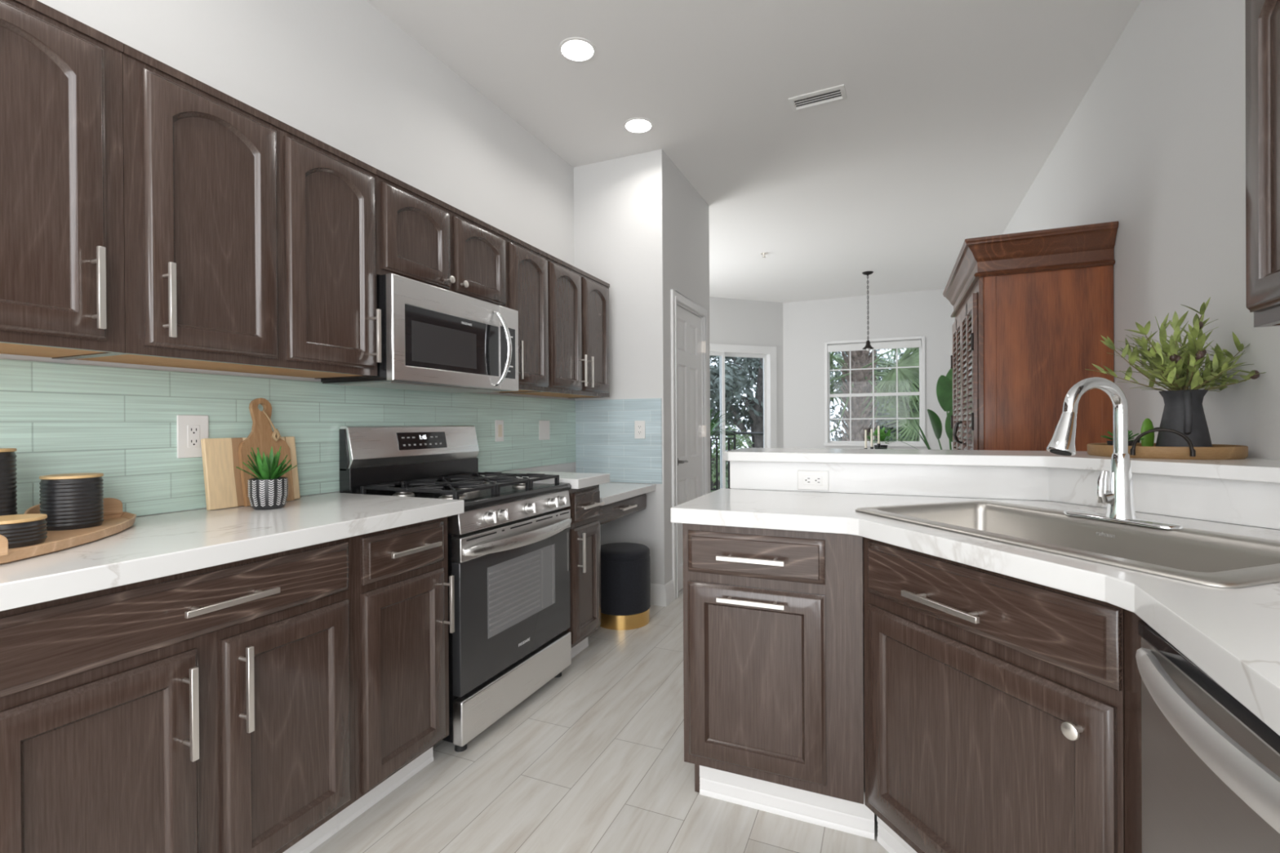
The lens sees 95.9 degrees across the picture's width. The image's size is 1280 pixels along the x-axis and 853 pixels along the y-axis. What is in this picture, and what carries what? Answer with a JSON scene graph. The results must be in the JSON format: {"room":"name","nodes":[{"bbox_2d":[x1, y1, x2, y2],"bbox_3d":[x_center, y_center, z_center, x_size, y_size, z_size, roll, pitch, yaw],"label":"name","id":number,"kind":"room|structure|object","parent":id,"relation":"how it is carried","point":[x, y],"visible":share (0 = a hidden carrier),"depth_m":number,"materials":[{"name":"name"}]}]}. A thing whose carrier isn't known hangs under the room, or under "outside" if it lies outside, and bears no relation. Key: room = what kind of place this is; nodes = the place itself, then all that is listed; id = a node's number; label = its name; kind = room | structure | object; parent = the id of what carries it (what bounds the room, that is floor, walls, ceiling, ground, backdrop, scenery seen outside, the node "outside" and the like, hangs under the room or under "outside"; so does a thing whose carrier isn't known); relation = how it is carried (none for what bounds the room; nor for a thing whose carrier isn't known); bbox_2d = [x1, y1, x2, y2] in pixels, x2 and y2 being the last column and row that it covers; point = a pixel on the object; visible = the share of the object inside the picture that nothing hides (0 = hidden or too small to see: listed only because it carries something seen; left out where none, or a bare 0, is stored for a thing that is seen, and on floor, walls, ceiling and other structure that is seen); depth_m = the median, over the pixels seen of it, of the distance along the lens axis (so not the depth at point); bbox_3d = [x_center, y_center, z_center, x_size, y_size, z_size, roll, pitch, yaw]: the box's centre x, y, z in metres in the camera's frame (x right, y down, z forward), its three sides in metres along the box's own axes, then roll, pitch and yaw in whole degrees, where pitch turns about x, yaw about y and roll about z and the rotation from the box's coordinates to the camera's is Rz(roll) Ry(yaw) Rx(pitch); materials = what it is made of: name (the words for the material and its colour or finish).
{"room":"kitchen","nodes":[
{"label":"kitchen","id":0,"kind":"room"},
{"bbox_2d":[247,476,288,510],"bbox_3d":[-1.172,0.211,1.821,0.108,0.095,0.108,0,0,23],"label":"pot","id":1,"kind":"object","parent":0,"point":[265,493],"depth_m":1.78,"materials":[{"name":"black ceramic"}]},
{"bbox_2d":[0,0,575,517],"bbox_3d":[-1.745,-0.295,1.157,0.120,2.955,6.240,0,0,23],"label":"wall","id":2,"kind":"structure","parent":0,"point":[341,73],"depth_m":2.40,"materials":[{"name":"white paint"}]},
{"bbox_2d":[0,0,124,359],"bbox_3d":[-1.507,-0.546,1.087,0.365,0.743,0.764,0,0,23],"label":"upper cabinet","id":3,"kind":"object","parent":2,"relation":"attached to","point":[62,215],"visible":1,"depth_m":1.28,"materials":[{"name":"brown wood"}]},
{"bbox_2d":[176,414,208,457],"bbox_3d":[-1.389,0.031,1.795,0.008,0.132,0.088,0,0,23],"label":"wall outlet","id":4,"kind":"object","parent":2,"relation":"attached to","point":[190,429],"visible":0.93,"depth_m":1.79,"materials":[{"name":"white plastic"}]},
{"bbox_2d":[187,425,199,447],"bbox_3d":[-1.387,0.031,1.794,0.002,0.068,0.034,0,0,23],"label":"receptacle","id":5,"kind":"object","parent":4,"relation":"attached to","point":[193,431],"depth_m":1.79,"materials":[{"name":"white plastic"}]},
{"bbox_2d":[61,43,381,379],"bbox_3d":[-1.207,-0.550,1.780,0.365,0.743,0.745,0,0,23],"label":"upper cabinet","id":6,"kind":"object","parent":2,"relation":"attached to","point":[250,237],"visible":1,"depth_m":1.63,"materials":[{"name":"brown wood"}]},
{"bbox_2d":[0,359,575,515],"bbox_3d":[-1.178,0.042,2.303,0.008,0.425,3.690,0,0,23],"label":"backsplash","id":7,"kind":"structure","parent":2,"relation":"attached to","point":[119,424],"depth_m":1.77,"materials":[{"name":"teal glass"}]},
{"bbox_2d":[375,168,506,307],"bbox_3d":[-0.914,-0.738,2.474,0.353,0.376,0.761,0,0,23],"label":"upper cabinet","id":8,"kind":"object","parent":2,"relation":"attached to","point":[422,237],"visible":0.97,"depth_m":2.33,"materials":[{"name":"brown wood"}]},
{"bbox_2d":[320,273,518,393],"bbox_3d":[-0.867,-0.354,2.457,0.439,0.384,0.756,0,0,23],"label":"microwave","id":9,"kind":"object","parent":8,"relation":"attached to","point":[434,339],"visible":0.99,"depth_m":2.29,"materials":[{"name":"silver metal"}]},
{"bbox_2d":[494,420,503,441],"bbox_3d":[-0.779,0.024,3.203,0.008,0.118,0.072,0,0,23],"label":"wall switch","id":10,"kind":"object","parent":2,"relation":"attached to","point":[499,424],"visible":1,"depth_m":3.20,"materials":[{"name":"white plastic"}]},
{"bbox_2d":[494,233,548,393],"bbox_3d":[-0.684,-0.557,2.989,0.365,0.743,0.362,0,0,23],"label":"upper cabinet","id":11,"kind":"object","parent":2,"relation":"attached to","point":[526,264],"visible":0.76,"depth_m":2.94,"materials":[{"name":"brown wood"}]},
{"bbox_2d":[538,420,550,439],"bbox_3d":[-0.599,0.023,3.621,0.006,0.122,0.118,0,0,23],"label":"blank wall plate","id":12,"kind":"object","parent":2,"relation":"attached to","point":[544,425],"visible":1,"depth_m":3.61,"materials":[{"name":"white plastic"}]},
{"bbox_2d":[506,253,609,398],"bbox_3d":[-0.463,-0.560,3.499,0.365,0.743,0.749,0,0,23],"label":"upper cabinet","id":13,"kind":"object","parent":2,"relation":"attached to","point":[578,300],"visible":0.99,"depth_m":3.37,"materials":[{"name":"brown wood"}]},
{"bbox_2d":[599,493,646,524],"bbox_3d":[-0.322,0.484,3.516,0.560,0.122,0.786,0,0,23],"label":"drawer unit","id":14,"kind":"object","parent":2,"relation":"attached to","point":[615,510],"visible":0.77,"depth_m":3.40,"materials":[{"name":"brown wood"}]},
{"bbox_2d":[599,482,655,506],"bbox_3d":[-0.321,0.399,3.523,0.592,0.042,0.754,0,0,23],"label":"countertop","id":15,"kind":"structure","parent":14,"relation":"on","point":[610,492],"depth_m":3.46,"materials":[{"name":"white stone"}]},
{"bbox_2d":[309,587,888,852],"bbox_3d":[0.164,1.223,3.260,4.900,0.120,11.900,0,0,23],"label":"floor","id":16,"kind":"structure","parent":0,"point":[592,761],"depth_m":1.88,"materials":[{"name":"beige wood"}]},
{"bbox_2d":[0,536,355,852],"bbox_3d":[-1.211,0.743,1.391,0.645,0.870,0.783,0,0,23],"label":"base cabinet","id":17,"kind":"object","parent":16,"relation":"on","point":[211,709],"visible":1,"depth_m":1.23,"materials":[{"name":"brown wood"}]},
{"bbox_2d":[0,492,464,611],"bbox_3d":[-1.157,0.282,1.532,0.640,0.046,1.290,0,0,23],"label":"countertop","id":18,"kind":"structure","parent":17,"relation":"on","point":[164,544],"depth_m":1.36,"materials":[{"name":"white stone"}]},
{"bbox_2d":[0,497,136,564],"bbox_3d":[-1.372,0.228,1.195,0.334,0.067,0.834,0,0,-12],"label":"wooden tray","id":19,"kind":"object","parent":18,"relation":"on","point":[115,521],"visible":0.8,"depth_m":1.31,"materials":[{"name":"brown wood"}]},
{"bbox_2d":[0,448,17,515],"bbox_3d":[-1.471,0.150,1.288,0.110,0.199,0.110,0,0,23],"label":"ribbed canister","id":20,"kind":"object","parent":19,"relation":"on","point":[8,491],"visible":0.81,"depth_m":1.29,"materials":[{"name":"black ceramic"}]},
{"bbox_2d":[0,513,47,548],"bbox_3d":[-1.326,0.220,1.211,0.116,0.057,0.116,0,0,23],"label":"ribbed canister","id":21,"kind":"object","parent":19,"relation":"on","point":[20,530],"visible":0.97,"depth_m":1.20,"materials":[{"name":"black ceramic"}]},
{"bbox_2d":[39,472,103,530],"bbox_3d":[-1.407,0.184,1.431,0.114,0.129,0.114,0,0,23],"label":"ribbed canister","id":22,"kind":"object","parent":19,"relation":"on","point":[69,501],"visible":0.94,"depth_m":1.39,"materials":[{"name":"black ceramic"}]},
{"bbox_2d":[200,436,300,510],"bbox_3d":[-1.283,0.147,1.917,0.044,0.222,0.298,0,0,23],"label":"cutting board","id":23,"kind":"object","parent":18,"relation":"on","point":[222,478],"visible":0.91,"depth_m":1.83,"materials":[{"name":"beige wood"}]},
{"bbox_2d":[237,397,294,506],"bbox_3d":[-1.260,0.081,1.940,0.061,0.355,0.166,0,0,23],"label":"paddle board","id":24,"kind":"object","parent":18,"relation":"on","point":[261,436],"visible":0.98,"depth_m":1.93,"materials":[{"name":"brown wood"}]},
{"bbox_2d":[235,445,297,510],"bbox_3d":[-1.167,0.160,1.818,0.120,0.196,0.150,0,0,23],"label":"potted succulent","id":25,"kind":"object","parent":18,"relation":"on","point":[268,491],"visible":1,"depth_m":1.79,"materials":[{"name":"green plant"}]},
{"bbox_2d":[337,516,454,831],"bbox_3d":[-0.980,0.740,1.926,0.645,0.870,0.381,0,0,23],"label":"base cabinet","id":26,"kind":"object","parent":16,"relation":"on","point":[401,584],"visible":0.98,"depth_m":1.79,"materials":[{"name":"brown wood"}]},
{"bbox_2d":[338,425,571,751],"bbox_3d":[-0.725,0.583,2.489,0.662,1.177,0.762,0,0,23],"label":"gas range","id":27,"kind":"object","parent":16,"relation":"on","point":[508,550],"visible":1,"depth_m":2.33,"materials":[{"name":"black metal"}]},
{"bbox_2d":[378,480,571,511],"bbox_3d":[-0.723,0.286,2.486,0.541,0.033,0.762,0,0,23],"label":"cooktop","id":28,"kind":"object","parent":27,"relation":"in","point":[487,500],"depth_m":2.37,"materials":[{"name":"black metal"}]},
{"bbox_2d":[563,484,604,657],"bbox_3d":[-0.515,0.733,3.000,0.645,0.870,0.312,0,0,23],"label":"base cabinet","id":29,"kind":"object","parent":16,"relation":"on","point":[585,525],"visible":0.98,"depth_m":2.87,"materials":[{"name":"brown wood"}]},
{"bbox_2d":[481,470,609,488],"bbox_3d":[-0.518,0.273,3.008,0.640,0.046,0.338,0,0,23],"label":"countertop","id":30,"kind":"structure","parent":29,"relation":"on","point":[577,480],"depth_m":2.89,"materials":[{"name":"white stone"}]},
{"bbox_2d":[600,542,650,630],"bbox_3d":[-0.106,0.943,3.464,0.336,0.441,0.336,0,0,23],"label":"round stool","id":31,"kind":"object","parent":16,"relation":"on","point":[625,576],"visible":0.85,"depth_m":3.32,"materials":[{"name":"black fabric"}]},
{"bbox_2d":[710,408,742,439],"bbox_3d":[0.797,0.469,6.934,0.838,1.355,0.904,0,0,23],"label":"leaf plant","id":32,"kind":"object","parent":16,"relation":"on","point":[712,424],"visible":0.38,"depth_m":6.90,"materials":[{"name":"green plant"}]},
{"bbox_2d":[682,523,874,839],"bbox_3d":[0.483,0.731,1.907,0.545,0.870,0.616,0,0,23],"label":"base cabinet","id":33,"kind":"object","parent":16,"relation":"on","point":[774,659],"visible":0.98,"depth_m":1.67,"materials":[{"name":"brown wood"}]},
{"bbox_2d":[873,368,952,449],"bbox_3d":[2.704,0.275,5.478,0.905,1.730,0.360,0,0,23],"label":"floor plant","id":34,"kind":"object","parent":16,"relation":"on","point":[944,384],"visible":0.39,"depth_m":5.38,"materials":[{"name":"green plant"}]},
{"bbox_2d":[863,537,1142,852],"bbox_3d":[1.007,0.729,1.347,0.720,0.870,0.736,0,0,-18],"label":"base cabinet","id":35,"kind":"object","parent":16,"relation":"on","point":[994,701],"depth_m":1.19,"materials":[{"name":"brown wood"}]},
{"bbox_2d":[671,488,1279,735],"bbox_3d":[0.704,0.272,1.167,1.606,0.046,1.799,0,0,23],"label":"countertop","id":36,"kind":"structure","parent":35,"relation":"on","point":[1232,634],"depth_m":1.03,"materials":[{"name":"white stone"}]},
{"bbox_2d":[855,500,1279,587],"bbox_3d":[1.003,0.345,1.370,0.522,0.212,0.868,0,0,-18],"label":"sink","id":37,"kind":"object","parent":36,"relation":"in","point":[1206,557],"visible":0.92,"depth_m":1.36,"materials":[{"name":"silver metal"}]},
{"bbox_2d":[1046,377,1182,529],"bbox_3d":[1.108,0.058,1.422,0.266,0.360,0.260,0,0,-18],"label":"kitchen faucet","id":38,"kind":"object","parent":36,"relation":"on","point":[1119,498],"visible":1,"depth_m":1.43,"materials":[{"name":"silver metal"}]},
{"bbox_2d":[942,221,1118,451],"bbox_3d":[2.216,0.094,3.433,0.629,2.113,1.340,0,0,23],"label":"armoire","id":39,"kind":"object","parent":16,"relation":"on","point":[1033,310],"visible":0.6,"depth_m":2.88,"materials":[{"name":"brown wood"}]},
{"bbox_2d":[1135,619,1279,852],"bbox_3d":[0.913,0.737,0.535,0.620,0.862,0.600,0,0,23],"label":"dishwasher","id":40,"kind":"object","parent":16,"relation":"on","point":[1211,766],"visible":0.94,"depth_m":0.71,"materials":[{"name":"silver metal"}]},
{"bbox_3d":[2.683,0.745,6.743,1.140,0.780,1.140,0,0,23],"label":"dining table","id":41,"kind":"object","parent":16,"relation":"on","visible":0},
{"bbox_2d":[864,430,867,448],"bbox_3d":[2.502,0.198,6.393,0.070,0.320,0.070,0,0,23],"label":"candlestick","id":42,"kind":"object","parent":41,"relation":"on","point":[865,431],"visible":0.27,"depth_m":6.38,"materials":[{"name":"beige wax"}]},
{"bbox_2d":[870,428,873,448],"bbox_3d":[2.581,0.192,6.425,0.070,0.330,0.070,0,0,23],"label":"candlestick","id":43,"kind":"object","parent":41,"relation":"on","point":[871,446],"visible":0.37,"depth_m":6.41,"materials":[{"name":"beige wax"}]},
{"bbox_2d":[871,428,872,447],"bbox_3d":[2.580,0.127,6.424,0.023,0.200,0.023,0,0,23],"label":"candle","id":44,"kind":"object","parent":43,"relation":"on","point":[871,428],"depth_m":6.41,"materials":[{"name":"beige wax"}]},
{"bbox_2d":[876,426,880,448],"bbox_3d":[2.669,0.174,6.452,0.070,0.365,0.070,0,0,23],"label":"candlestick","id":45,"kind":"object","parent":41,"relation":"on","point":[878,444],"visible":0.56,"depth_m":6.44,"materials":[{"name":"beige wax"}]},
{"bbox_2d":[877,426,879,444],"bbox_3d":[2.668,0.091,6.452,0.023,0.200,0.023,0,0,23],"label":"candle","id":46,"kind":"object","parent":45,"relation":"on","point":[878,427],"depth_m":6.44,"materials":[{"name":"beige wax"}]},
{"bbox_2d":[866,426,896,448],"bbox_3d":[2.905,0.176,6.921,0.388,0.355,0.432,0,0,23],"label":"potted plant","id":47,"kind":"object","parent":41,"relation":"on","point":[882,437],"visible":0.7,"depth_m":6.87,"materials":[{"name":"green plant"}]},
{"bbox_2d":[573,151,649,548],"bbox_3d":[-0.231,-0.315,3.956,0.675,2.955,0.100,0,0,23],"label":"wall","id":48,"kind":"structure","parent":0,"point":[611,197],"depth_m":3.85,"materials":[{"name":"white paint"}]},
{"bbox_2d":[575,398,662,484],"bbox_3d":[-0.151,0.095,3.865,0.635,0.555,0.008,0,0,23],"label":"backsplash","id":49,"kind":"structure","parent":48,"relation":"attached to","point":[606,442],"depth_m":3.85,"materials":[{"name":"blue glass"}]},
{"bbox_2d":[634,420,644,438],"bbox_3d":[-0.001,0.021,3.791,0.075,0.118,0.008,0,0,23],"label":"wall outlet","id":50,"kind":"object","parent":48,"relation":"attached to","point":[639,425],"visible":1,"depth_m":3.79,"materials":[{"name":"white plastic"}]},
{"bbox_2d":[637,424,642,435],"bbox_3d":[-0.002,0.021,3.788,0.034,0.068,0.002,0,0,23],"label":"receptacle","id":51,"kind":"object","parent":50,"relation":"attached to","point":[639,426],"depth_m":3.79,"materials":[{"name":"white plastic"}]},
{"bbox_2d":[650,583,664,606],"bbox_3d":[-0.144,1.095,3.864,0.655,0.135,0.016,0,0,23],"label":"baseboard","id":52,"kind":"structure","parent":48,"relation":"attached to","point":[656,590],"depth_m":3.75,"materials":[{"name":"white paint"}]},
{"bbox_2d":[647,149,711,584],"bbox_3d":[0.315,-0.319,4.242,0.100,2.955,1.060,0,0,23],"label":"wall","id":53,"kind":"structure","parent":0,"point":[678,216],"depth_m":3.80,"materials":[{"name":"white paint"}]},
{"bbox_2d":[663,579,674,606],"bbox_3d":[0.374,1.091,4.217,0.016,0.135,1.076,0,0,23],"label":"baseboard","id":54,"kind":"structure","parent":53,"relation":"attached to","point":[668,588],"depth_m":3.77,"materials":[{"name":"white paint"}]},
{"bbox_2d":[670,289,708,599],"bbox_3d":[0.342,0.119,4.244,0.145,2.084,0.796,0,0,23],"label":"door","id":55,"kind":"structure","parent":53,"relation":"in","point":[689,329],"depth_m":4.21,"materials":[{"name":"white paint"}]},
{"bbox_2d":[709,297,783,448],"bbox_3d":[0.930,-0.336,8.128,2.554,2.955,0.140,0,0,-21],"label":"wall","id":56,"kind":"structure","parent":0,"point":[738,322],"depth_m":8.32,"materials":[{"name":"white paint"}]},
{"bbox_2d":[710,431,763,490],"bbox_3d":[0.347,0.682,8.691,3.250,1.202,1.290,0,0,-21],"label":"balcony","id":57,"kind":"object","parent":56,"relation":"attached to","point":[732,432],"visible":0.16,"depth_m":9.66,"materials":[{"name":"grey metal"}]},
{"bbox_2d":[710,343,777,488],"bbox_3d":[1.001,-0.009,8.136,2.100,2.300,0.135,0,0,-21],"label":"door","id":58,"kind":"structure","parent":56,"relation":"in","point":[768,353],"depth_m":8.39,"materials":[{"name":"white paint"}]},
{"bbox_2d":[366,0,1142,302],"bbox_3d":[0.145,-1.842,3.250,4.900,0.100,11.900,0,0,23],"label":"ceiling","id":59,"kind":"structure","parent":0,"point":[952,111],"depth_m":3.19,"materials":[{"name":"white paint"}]},
{"bbox_2d":[559,37,595,62],"bbox_3d":[-0.296,-1.784,2.738,0.176,0.006,0.176,0,0,23],"label":"recessed light","id":60,"kind":"object","parent":59,"relation":"in","point":[572,49],"visible":1,"depth_m":2.73,"materials":[{"name":"white plastic"}]},
{"bbox_2d":[623,117,653,133],"bbox_3d":[-0.010,-1.789,3.433,0.176,0.006,0.176,0,0,23],"label":"recessed light","id":61,"kind":"object","parent":59,"relation":"in","point":[635,125],"visible":1,"depth_m":3.42,"materials":[{"name":"white plastic"}]},
{"bbox_2d":[760,252,767,257],"bbox_3d":[1.296,-1.788,6.032,0.070,0.042,0.070,0,0,23],"label":"sprinkler","id":62,"kind":"object","parent":59,"relation":"attached to","point":[762,253],"visible":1,"depth_m":6.02,"materials":[{"name":"silver metal"}]},
{"bbox_2d":[787,84,847,111],"bbox_3d":[0.971,-1.792,3.156,0.290,0.010,0.136,0,0,26],"label":"ceiling vent","id":63,"kind":"object","parent":59,"relation":"in","point":[837,93],"visible":1,"depth_m":3.15,"materials":[{"name":"white plastic"}]},
{"bbox_2d":[862,271,873,351],"bbox_3d":[2.695,-1.357,6.824,0.128,0.927,0.128,0,0,23],"label":"pendant lamp","id":64,"kind":"object","parent":59,"relation":"hanging from","point":[868,347],"visible":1,"depth_m":6.82,"materials":[{"name":"brown metal"}]},
{"bbox_2d":[782,288,955,449],"bbox_3d":[3.304,-0.351,8.070,2.555,2.955,0.140,0,0,23],"label":"wall","id":65,"kind":"structure","parent":0,"point":[807,325],"depth_m":8.15,"materials":[{"name":"white paint"}]},
{"bbox_2d":[823,335,926,446],"bbox_3d":[3.255,-0.473,8.052,1.310,1.490,0.170,0,0,23],"label":"window","id":66,"kind":"structure","parent":65,"relation":"in","point":[896,343],"depth_m":8.04,"materials":[{"name":"white paint"}]},
{"bbox_2d":[827,339,920,351],"bbox_3d":[3.236,-1.115,8.015,1.200,0.105,0.065,0,0,23],"label":"roller shade","id":67,"kind":"object","parent":66,"relation":"attached to","point":[854,345],"depth_m":7.99,"materials":[{"name":"white"}]},
{"bbox_2d":[731,488,1278,529],"bbox_3d":[1.131,0.647,1.939,1.710,1.028,0.495,0,0,43],"label":"wall","id":68,"kind":"structure","parent":0,"point":[731,488],"depth_m":1.92,"materials":[{"name":"white paint"}]},
{"bbox_2d":[797,470,828,490],"bbox_3d":[0.650,0.202,2.168,0.113,0.072,0.008,0,0,23],"label":"wall outlet","id":69,"kind":"object","parent":68,"relation":"attached to","point":[806,479],"visible":1,"depth_m":2.16,"materials":[{"name":"white plastic"}]},
{"bbox_2d":[803,475,822,484],"bbox_3d":[0.648,0.202,2.165,0.068,0.034,0.002,0,0,23],"label":"receptacle","id":70,"kind":"object","parent":69,"relation":"attached to","point":[807,480],"depth_m":2.16,"materials":[{"name":"white plastic"}]},
{"bbox_2d":[723,448,1279,483],"bbox_3d":[1.019,0.114,1.877,1.591,0.036,0.987,0,0,23],"label":"bar","id":71,"kind":"object","parent":68,"relation":"on","point":[1249,468],"visible":0.91,"depth_m":1.90,"materials":[{"name":"white stone"}]},
{"bbox_2d":[1087,426,1248,459],"bbox_3d":[1.627,0.048,1.799,0.370,0.089,0.370,0,0,-3],"label":"round tray","id":72,"kind":"object","parent":71,"relation":"on","point":[1218,451],"visible":0.86,"depth_m":1.65,"materials":[{"name":"brown wood"}]},
{"bbox_2d":[1100,430,1143,445],"bbox_3d":[1.547,0.045,1.851,0.106,0.067,0.102,0,0,23],"label":"succulent","id":73,"kind":"object","parent":72,"relation":"on","point":[1130,442],"visible":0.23,"depth_m":1.85,"materials":[{"name":"green plant"}]},
{"bbox_2d":[1106,440,1133,445],"bbox_3d":[1.542,0.062,1.850,0.072,0.032,0.072,0,0,23],"label":"pot","id":74,"kind":"object","parent":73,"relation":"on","point":[1109,442],"depth_m":1.84,"materials":[{"name":"grey"}]},
{"bbox_2d":[1140,417,1154,446],"bbox_3d":[1.653,0.025,1.880,0.046,0.105,0.032,0,0,23],"label":"cactus","id":75,"kind":"object","parent":72,"relation":"on","point":[1148,439],"visible":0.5,"depth_m":1.87,"materials":[{"name":"green plant"}]},
{"bbox_2d":[1155,389,1212,447],"bbox_3d":[1.722,-0.018,1.830,0.134,0.191,0.134,0,0,-10],"label":"pitcher","id":76,"kind":"object","parent":72,"relation":"on","point":[1183,411],"visible":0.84,"depth_m":1.79,"materials":[{"name":"black metal"}]},
{"bbox_2d":[1085,297,1266,391],"bbox_3d":[1.683,-0.179,1.839,0.424,0.462,0.512,0,0,23],"label":"branches","id":77,"kind":"object","parent":76,"relation":"in","point":[1176,371],"visible":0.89,"depth_m":1.79,"materials":[{"name":"green plant"}]},
{"bbox_2d":[729,461,1279,529],"bbox_3d":[1.094,0.188,1.864,1.678,0.110,0.383,0,0,43],"label":"backsplash","id":78,"kind":"structure","parent":68,"relation":"attached to","point":[1247,503],"depth_m":1.90,"materials":[{"name":"white stone"}]},
{"bbox_2d":[1002,0,1279,460],"bbox_3d":[2.129,-0.324,2.291,0.120,2.955,11.400,0,0,23],"label":"wall","id":79,"kind":"structure","parent":0,"point":[1155,146],"depth_m":2.17,"materials":[{"name":"white paint"}]},
{"bbox_2d":[1244,0,1279,327],"bbox_3d":[1.205,-0.567,0.767,0.357,0.732,0.800,0,0,23],"label":"upper cabinet","id":80,"kind":"object","parent":79,"relation":"attached to","point":[1262,17],"visible":1,"depth_m":1.13,"materials":[{"name":"brown wood"}]},
{"label":"outside","id":81,"kind":"structure","parent":0,"visible":0},
{"bbox_2d":[717,462,728,488],"bbox_3d":[13.693,4.081,31.583,60.000,0.200,51.200,0,0,23],"label":"floor","id":82,"kind":"structure","parent":81,"point":[726,478],"depth_m":40.96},
{"bbox_2d":[710,357,726,447],"bbox_3d":[1.038,-0.082,21.287,4.804,8.375,5.316,-1,0,-43],"label":"oak tree","id":83,"kind":"object","parent":82,"relation":"on","point":[714,442],"visible":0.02,"depth_m":21.14,"materials":[{"name":"green plant"}]},
{"bbox_2d":[711,420,753,492],"bbox_3d":[1.483,2.003,12.137,2.081,4.278,1.939,0,0,-32],"label":"tree","id":84,"kind":"object","parent":82,"relation":"on","point":[738,442],"visible":0.1,"depth_m":12.18,"materials":[{"name":"green plant"}]},
{"bbox_2d":[710,351,845,485],"bbox_3d":[3.286,0.560,14.870,4.494,7.109,3.862,0,0,23],"label":"oak tree","id":85,"kind":"object","parent":82,"relation":"on","point":[737,378],"visible":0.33,"depth_m":14.38,"materials":[{"name":"green plant"}]},
{"bbox_2d":[830,347,919,441],"bbox_3d":[4.120,1.177,10.431,3.346,5.874,2.635,0,0,23],"label":"palm tree","id":86,"kind":"object","parent":82,"relation":"on","point":[861,381],"visible":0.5,"depth_m":9.96,"materials":[{"name":"green plant"}]},
{"bbox_2d":[830,349,919,440],"bbox_3d":[9.055,0.365,21.712,5.663,7.380,5.218,0,0,-17],"label":"tree","id":87,"kind":"object","parent":82,"relation":"on","point":[877,421],"visible":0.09,"depth_m":21.01,"materials":[{"name":"green plant"}]},
{"bbox_2d":[870,347,919,441],"bbox_3d":[7.938,0.542,14.838,4.547,7.086,4.322,0,0,32],"label":"tree","id":88,"kind":"object","parent":82,"relation":"on","point":[913,406],"visible":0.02,"depth_m":14.71,"materials":[{"name":"green plant"}]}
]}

